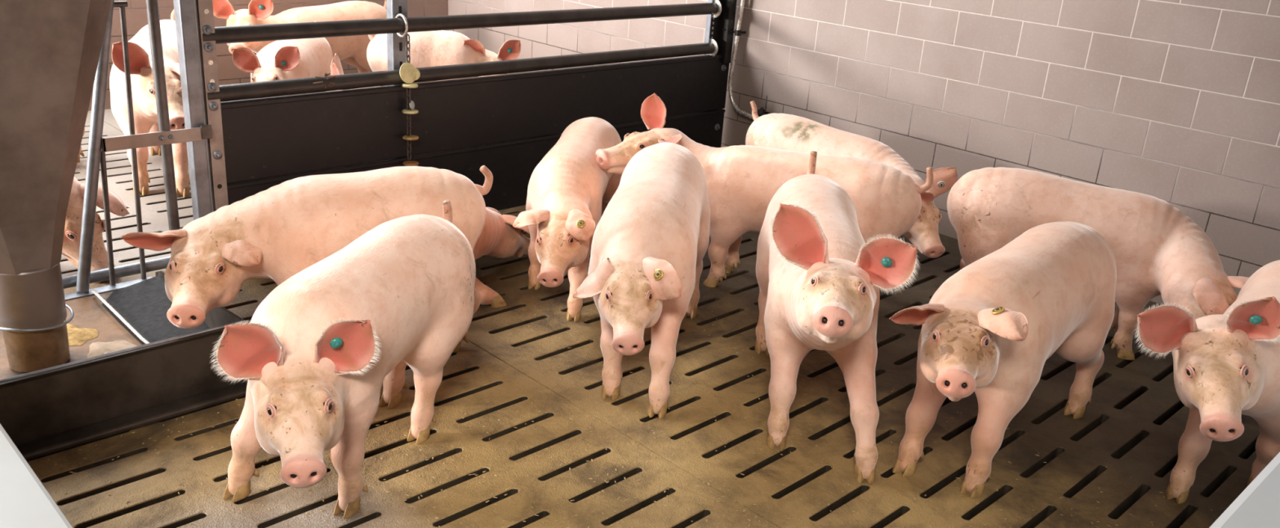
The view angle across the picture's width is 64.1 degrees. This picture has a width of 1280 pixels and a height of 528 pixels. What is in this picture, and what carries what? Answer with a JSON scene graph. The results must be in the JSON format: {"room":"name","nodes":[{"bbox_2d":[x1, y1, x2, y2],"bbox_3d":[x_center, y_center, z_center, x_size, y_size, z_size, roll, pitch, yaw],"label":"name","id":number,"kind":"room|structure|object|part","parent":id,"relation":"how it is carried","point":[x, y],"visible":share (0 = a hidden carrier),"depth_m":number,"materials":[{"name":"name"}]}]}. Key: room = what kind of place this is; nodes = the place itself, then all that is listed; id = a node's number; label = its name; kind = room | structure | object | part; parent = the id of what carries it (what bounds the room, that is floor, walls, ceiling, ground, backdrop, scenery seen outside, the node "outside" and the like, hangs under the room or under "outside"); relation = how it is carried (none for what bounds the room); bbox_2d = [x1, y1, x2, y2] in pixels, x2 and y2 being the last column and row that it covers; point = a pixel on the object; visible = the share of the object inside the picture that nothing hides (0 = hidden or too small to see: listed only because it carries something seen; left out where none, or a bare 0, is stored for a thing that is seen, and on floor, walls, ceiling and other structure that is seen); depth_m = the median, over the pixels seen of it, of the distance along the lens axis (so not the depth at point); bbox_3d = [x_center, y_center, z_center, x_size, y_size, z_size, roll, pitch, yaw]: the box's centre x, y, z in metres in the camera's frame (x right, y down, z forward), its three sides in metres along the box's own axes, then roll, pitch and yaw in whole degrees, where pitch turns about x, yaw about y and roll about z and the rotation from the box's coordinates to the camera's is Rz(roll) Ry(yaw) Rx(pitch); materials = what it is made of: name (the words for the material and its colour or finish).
{"room":"pig barn","nodes":[
{"label":"pig barn","id":0,"kind":"room"},
{"bbox_2d":[88,0,448,111],"bbox_3d":[-4.156,-1.368,5.159,7.400,2.300,0.240,-16,29,-42],"label":"wall","id":1,"kind":"structure","parent":0,"point":[136,19],"depth_m":6.57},
{"bbox_2d":[26,98,1259,527],"bbox_3d":[-1.457,0.684,2.906,7.450,0.450,7.689,-16,29,-42],"label":"floor","id":2,"kind":"structure","parent":0,"point":[1135,420],"depth_m":2.99,"materials":[{"name":"concrete"}]},
{"bbox_2d":[0,423,73,527],"bbox_3d":[-0.959,0.548,1.461,0.097,0.902,2.470,-16,29,-42],"label":"board","id":3,"kind":"object","parent":2,"relation":"on","point":[25,502],"visible":1,"depth_m":1.06,"materials":[{"name":"white plastic"}]},
{"bbox_2d":[77,127,84,162],"bbox_3d":[-3.257,-0.887,5.119,1.240,0.656,0.371,14,23,24],"label":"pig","id":4,"kind":"object","parent":2,"relation":"on","point":[82,153],"visible":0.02,"depth_m":5.12},
{"bbox_2d":[62,177,129,283],"bbox_3d":[-2.424,-0.324,3.829,1.045,0.649,0.416,11,22,16],"label":"pig","id":5,"kind":"object","parent":2,"relation":"on","point":[72,234],"visible":0.26,"depth_m":3.77},
{"bbox_2d":[0,270,248,461],"bbox_3d":[-1.999,0.284,2.923,1.556,0.210,1.005,-16,29,-42],"label":"trough","id":6,"kind":"object","parent":2,"relation":"on","point":[169,374],"visible":0.65,"depth_m":2.92,"materials":[{"name":"metal"}]},
{"bbox_2d":[0,0,111,372],"bbox_3d":[-1.788,-0.579,2.820,0.940,1.881,0.940,-16,29,-42],"label":"hopper","id":7,"kind":"object","parent":6,"relation":"on","point":[50,50],"visible":0.98,"depth_m":2.84,"materials":[{"name":"silver metal"}]},
{"bbox_2d":[0,289,142,379],"bbox_3d":[-2.045,0.328,2.936,1.488,0.088,0.860,-16,29,-42],"label":"basin","id":8,"kind":"object","parent":6,"relation":"in","point":[115,314],"depth_m":3.46,"materials":[{"name":"metal"}]},
{"bbox_2d":[66,323,97,346],"bbox_3d":[-1.870,0.220,3.342,0.172,0.021,0.208,-7,23,-26],"label":"meal","id":9,"kind":"object","parent":6,"relation":"in","point":[77,336],"visible":0.34,"depth_m":3.33,"materials":[{"name":"yellow food"}]},
{"bbox_2d":[87,339,137,358],"bbox_3d":[-1.660,0.291,3.209,0.235,0.014,0.298,-16,29,-42],"label":"wet feed","id":10,"kind":"object","parent":6,"relation":"in","point":[96,348],"visible":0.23,"depth_m":3.27,"materials":[{"name":"beige food"}]},
{"bbox_3d":[-1.632,0.198,3.317,0.013,0.080,0.833,-16,29,-42],"label":"rod","id":11,"kind":"part","parent":6,"relation":"part of","materials":[{"name":"metal"}]},
{"bbox_3d":[-1.496,0.124,3.452,0.012,0.200,0.902,-13,27,-38],"label":"plate","id":12,"kind":"part","parent":6,"relation":"part of","materials":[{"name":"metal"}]},
{"bbox_2d":[62,0,212,292],"bbox_3d":[-1.822,-0.535,3.522,0.638,1.354,0.124,-16,29,-42],"label":"barrier","id":13,"kind":"object","parent":2,"relation":"on","point":[98,145],"visible":0.91,"depth_m":3.57,"materials":[{"name":"metal"}]},
{"bbox_3d":[-1.902,0.026,3.757,0.610,0.044,0.044,-16,29,-42],"label":"floor rail","id":14,"kind":"part","parent":13,"relation":"part of","materials":[{"name":"metal"}]},
{"bbox_2d":[109,9,190,197],"bbox_3d":[-2.299,-0.789,4.946,0.450,0.735,1.166,-4,23,-22],"label":"pig","id":15,"kind":"object","parent":2,"relation":"on","point":[144,100],"visible":0.47,"depth_m":4.68},
{"bbox_2d":[232,21,333,98],"bbox_3d":[-1.974,-0.986,5.706,0.351,0.596,1.064,5,21,2],"label":"pig","id":16,"kind":"object","parent":2,"relation":"on","point":[280,60],"visible":0.45,"depth_m":5.49},
{"bbox_2d":[212,0,386,86],"bbox_3d":[-2.103,-1.356,6.471,0.396,0.729,1.299,18,25,31],"label":"pig","id":17,"kind":"object","parent":2,"relation":"on","point":[351,50],"visible":0.47,"depth_m":6.39},
{"bbox_2d":[120,165,493,352],"bbox_3d":[-1.020,0.013,3.252,1.126,0.616,0.481,-4,22,-20],"label":"pig","id":18,"kind":"object","parent":2,"relation":"on","point":[280,231],"visible":0.59,"depth_m":3.12},
{"bbox_2d":[209,200,475,518],"bbox_3d":[-0.730,0.265,2.651,0.478,0.616,1.048,11,22,17],"label":"pig","id":19,"kind":"object","parent":2,"relation":"on","point":[316,355],"visible":1,"depth_m":2.49},
{"bbox_2d":[330,53,376,91],"bbox_3d":[-1.080,-0.731,5.210,1.307,0.596,0.343,1,21,-9],"label":"pig","id":20,"kind":"object","parent":2,"relation":"on","point":[336,68],"visible":0.02,"depth_m":5.11},
{"bbox_2d":[366,30,520,86],"bbox_3d":[-1.139,-1.066,5.966,0.864,0.679,0.431,3,21,-4],"label":"pig","id":21,"kind":"object","parent":2,"relation":"on","point":[442,47],"visible":0.34,"depth_m":5.79},
{"bbox_2d":[173,0,737,220],"bbox_3d":[-0.594,-0.909,4.711,2.993,1.350,0.146,-16,29,-42],"label":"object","id":22,"kind":"structure","parent":2,"relation":"on","point":[506,124],"depth_m":4.43,"materials":[{"name":"black plastic"}]},
{"bbox_3d":[-1.624,-0.601,3.708,0.053,1.350,0.060,-16,29,-42],"label":"square post","id":23,"kind":"part","parent":22,"relation":"part of","materials":[{"name":"metal"}]},
{"bbox_3d":[-1.589,-0.620,3.766,0.057,1.350,0.062,-16,29,-42],"label":"mounting plate","id":24,"kind":"part","parent":22,"relation":"part of","materials":[{"name":"metal"}]},
{"bbox_3d":[-1.035,-0.785,4.375,0.075,1.300,0.050,-16,29,-42],"label":"post","id":25,"kind":"part","parent":22,"relation":"part of","materials":[{"name":"metal"}]},
{"bbox_2d":[395,13,420,166],"bbox_3d":[-0.976,-0.730,4.308,0.091,0.631,0.140,-4,22,-21],"label":"chain","id":26,"kind":"object","parent":22,"relation":"hanging from","point":[408,73],"visible":0.98,"depth_m":4.27,"materials":[{"name":"metal"}]},
{"bbox_3d":[-0.591,-1.099,4.593,2.760,0.064,0.061,-16,29,-42],"label":"pipe rail","id":27,"kind":"part","parent":22,"relation":"part of","materials":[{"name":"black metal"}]},
{"bbox_3d":[-0.606,-0.900,4.669,2.760,0.064,0.061,-16,29,-42],"label":"pipe rail","id":28,"kind":"part","parent":22,"relation":"part of","materials":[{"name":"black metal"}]},
{"bbox_2d":[472,207,530,307],"bbox_3d":[-0.853,-0.120,3.899,1.046,0.424,0.578,-4,22,-20],"label":"pig","id":29,"kind":"object","parent":2,"relation":"on","point":[498,238],"visible":0.21,"depth_m":4.01},
{"bbox_2d":[512,116,622,321],"bbox_3d":[-0.281,-0.220,4.105,0.329,0.541,1.309,6,21,4],"label":"pig","id":30,"kind":"object","parent":2,"relation":"on","point":[569,193],"visible":0.91,"depth_m":3.81},
{"bbox_2d":[47,311,1212,527],"bbox_3d":[-0.015,0.665,2.596,2.685,0.001,2.402,-16,29,-42],"label":"crumbs","id":31,"kind":"object","parent":2,"relation":"on","point":[480,482],"visible":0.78,"depth_m":2.78,"materials":[{"name":"beige food"}]},
{"bbox_2d":[573,142,710,418],"bbox_3d":[0.028,0.006,3.449,0.368,0.636,1.272,6,21,6],"label":"pig","id":32,"kind":"object","parent":2,"relation":"on","point":[650,242],"visible":1,"depth_m":3.15},
{"bbox_2d":[653,270,662,279],"bbox_3d":[0.052,0.030,2.971,0.027,0.024,0.014,21,26,37],"label":"ear tag","id":33,"kind":"object","parent":32,"relation":"on","point":[657,273],"depth_m":2.97,"materials":[{"name":"yellow plastic"}]},
{"bbox_2d":[595,93,933,287],"bbox_3d":[0.474,-0.251,4.071,1.297,0.728,0.396,10,22,16],"label":"pig","id":34,"kind":"object","parent":2,"relation":"on","point":[743,180],"visible":0.59,"depth_m":3.94},
{"bbox_2d":[755,151,919,484],"bbox_3d":[0.537,0.081,3.161,0.408,0.769,1.370,5,21,3],"label":"pig","id":35,"kind":"object","parent":2,"relation":"on","point":[820,282],"visible":1,"depth_m":2.90},
{"bbox_2d":[745,100,957,257],"bbox_3d":[0.931,-0.325,4.564,0.386,0.574,1.217,-12,26,-36],"label":"pig","id":36,"kind":"object","parent":2,"relation":"on","point":[784,131],"visible":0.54,"depth_m":4.45},
{"bbox_2d":[888,221,1116,498],"bbox_3d":[1.046,0.263,2.970,0.389,0.633,1.214,21,27,38],"label":"pig","id":37,"kind":"object","parent":2,"relation":"on","point":[990,330],"visible":1,"depth_m":2.80},
{"bbox_2d":[946,167,1248,359],"bbox_3d":[1.714,0.028,3.739,0.537,0.616,1.192,-16,29,-43],"label":"pig","id":38,"kind":"object","parent":2,"relation":"on","point":[1157,249],"visible":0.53,"depth_m":3.66},
{"bbox_2d":[1133,259,1279,503],"bbox_3d":[1.765,0.304,2.943,1.150,0.674,0.390,-15,28,-41],"label":"pig","id":39,"kind":"object","parent":2,"relation":"on","point":[1226,366],"visible":1,"depth_m":2.67},
{"bbox_2d":[1208,452,1279,527],"bbox_3d":[1.453,0.496,1.992,4.290,0.950,0.118,-16,29,-42],"label":"board","id":40,"kind":"object","parent":2,"relation":"on","point":[1258,506],"visible":1,"depth_m":1.12,"materials":[{"name":"white plastic"}]},
{"bbox_2d":[448,0,1279,305],"bbox_3d":[1.652,-1.935,4.457,0.240,4.650,8.900,-16,29,-42],"label":"wall","id":41,"kind":"structure","parent":0,"point":[1175,102],"depth_m":4.54,"materials":[{"name":"white brick"}]},
{"bbox_2d":[722,0,752,119],"bbox_3d":[0.599,-1.480,5.490,0.244,1.378,0.112,14,23,24],"label":"pipe","id":42,"kind":"object","parent":41,"relation":"attached to","point":[737,32],"visible":0.94,"depth_m":5.64,"materials":[{"name":"metal"}]},
{"bbox_2d":[756,95,771,116],"bbox_3d":[0.665,-0.843,5.611,0.082,0.171,0.138,-16,29,-42],"label":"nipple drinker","id":43,"kind":"object","parent":41,"relation":"attached to","point":[762,111],"visible":0.38,"depth_m":5.59,"materials":[{"name":"metal"}]}
]}

